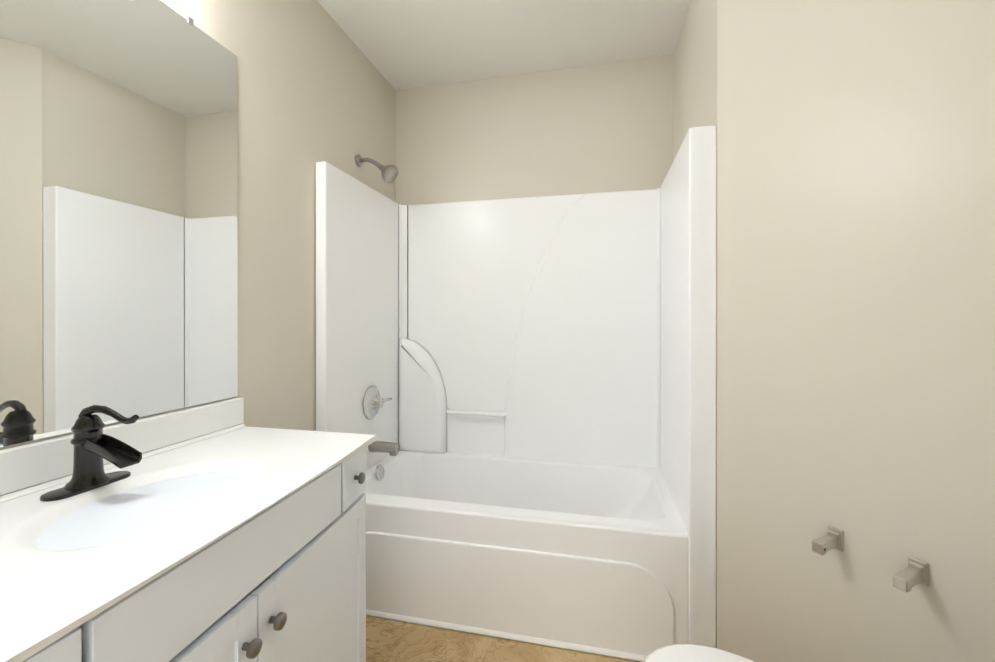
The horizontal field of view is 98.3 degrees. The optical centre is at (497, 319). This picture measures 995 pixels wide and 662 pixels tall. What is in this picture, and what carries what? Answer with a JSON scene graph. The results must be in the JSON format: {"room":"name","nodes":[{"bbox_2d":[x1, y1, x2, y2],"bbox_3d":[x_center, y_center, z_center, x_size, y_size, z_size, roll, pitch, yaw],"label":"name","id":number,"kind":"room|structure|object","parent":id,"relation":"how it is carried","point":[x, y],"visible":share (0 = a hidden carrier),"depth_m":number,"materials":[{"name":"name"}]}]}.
{"room":"bathroom","nodes":[
{"label":"bathroom","id":0,"kind":"room"},
{"bbox_2d":[0,0,394,449],"bbox_3d":[-1.130,-0.081,0.839,0.100,2.740,3.900,0,0,13],"label":"wall","id":1,"kind":"structure","parent":0,"point":[314,86],"depth_m":1.76,"materials":[{"name":"beige paint"}]},
{"bbox_2d":[0,0,237,446],"bbox_3d":[-1.037,-0.333,0.996,0.008,1.209,1.068,0,0,13],"label":"mirror","id":2,"kind":"object","parent":1,"relation":"attached to","point":[118,220],"visible":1,"depth_m":1.13,"materials":[{"name":"clear glass"}]},
{"bbox_2d":[355,155,397,182],"bbox_3d":[-0.634,-0.798,2.274,0.223,0.159,0.100,0,0,13],"label":"shower head","id":3,"kind":"object","parent":1,"relation":"attached to","point":[389,173],"visible":1,"depth_m":2.26},
{"bbox_2d":[366,616,634,661],"bbox_3d":[0.235,1.340,0.530,3.300,0.100,4.500,0,0,13],"label":"floor","id":4,"kind":"structure","parent":0,"point":[387,640],"depth_m":1.68,"materials":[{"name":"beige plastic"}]},
{"bbox_2d":[0,397,375,661],"bbox_3d":[-0.746,0.741,0.936,0.600,1.096,1.078,0,0,13],"label":"bathroom vanity","id":5,"kind":"object","parent":4,"relation":"on","point":[218,532],"visible":1,"depth_m":0.92,"materials":[{"name":"white paint"}]},
{"bbox_2d":[40,405,141,501],"bbox_3d":[-0.886,0.286,0.967,0.164,0.185,0.166,0,0,13],"label":"faucet","id":6,"kind":"object","parent":5,"relation":"on","point":[89,481],"depth_m":0.96,"materials":[{"name":"black metal"}]},
{"bbox_2d":[316,125,716,661],"bbox_3d":[0.077,0.287,2.140,1.668,2.000,0.821,0,0,13],"label":"shower","id":7,"kind":"object","parent":4,"relation":"on","point":[524,390],"visible":0.92,"depth_m":2.32,"materials":[{"name":"white plastic"}]},
{"bbox_2d":[644,644,754,661],"bbox_3d":[0.643,0.890,0.676,0.762,0.800,0.762,0,0,13],"label":"toilet","id":8,"kind":"object","parent":4,"relation":"on","point":[684,653],"visible":1,"depth_m":1.05,"materials":[{"name":"white ceramic"}]},
{"bbox_2d":[317,0,690,89],"bbox_3d":[0.235,-1.500,0.525,3.300,0.100,4.500,0,0,13],"label":"ceiling","id":9,"kind":"structure","parent":0,"point":[403,44],"depth_m":2.19,"materials":[{"name":"white paint"}]},
{"bbox_2d":[395,55,672,204],"bbox_3d":[0.168,-0.083,2.594,1.650,2.740,0.100,0,0,13],"label":"wall","id":10,"kind":"structure","parent":0,"point":[603,127],"depth_m":2.52,"materials":[{"name":"beige paint"}]},
{"bbox_2d":[673,0,716,160],"bbox_3d":[0.932,-0.082,1.954,0.124,2.740,0.813,0,0,13],"label":"wall","id":11,"kind":"structure","parent":0,"point":[695,78],"depth_m":1.89,"materials":[{"name":"beige paint"}]},
{"bbox_2d":[717,0,994,661],"bbox_3d":[1.073,-0.081,1.129,0.100,2.740,1.026,0,0,-26],"label":"wall","id":12,"kind":"structure","parent":0,"point":[856,271],"depth_m":1.19,"materials":[{"name":"beige paint"}]},
{"bbox_2d":[812,526,928,592],"bbox_3d":[0.964,0.625,1.127,0.100,0.060,0.216,0,0,-26],"label":"toilet paper holder","id":13,"kind":"object","parent":12,"relation":"attached to","point":[914,572],"visible":1,"depth_m":1.06,"materials":[{"name":"silver metal"}]}
]}

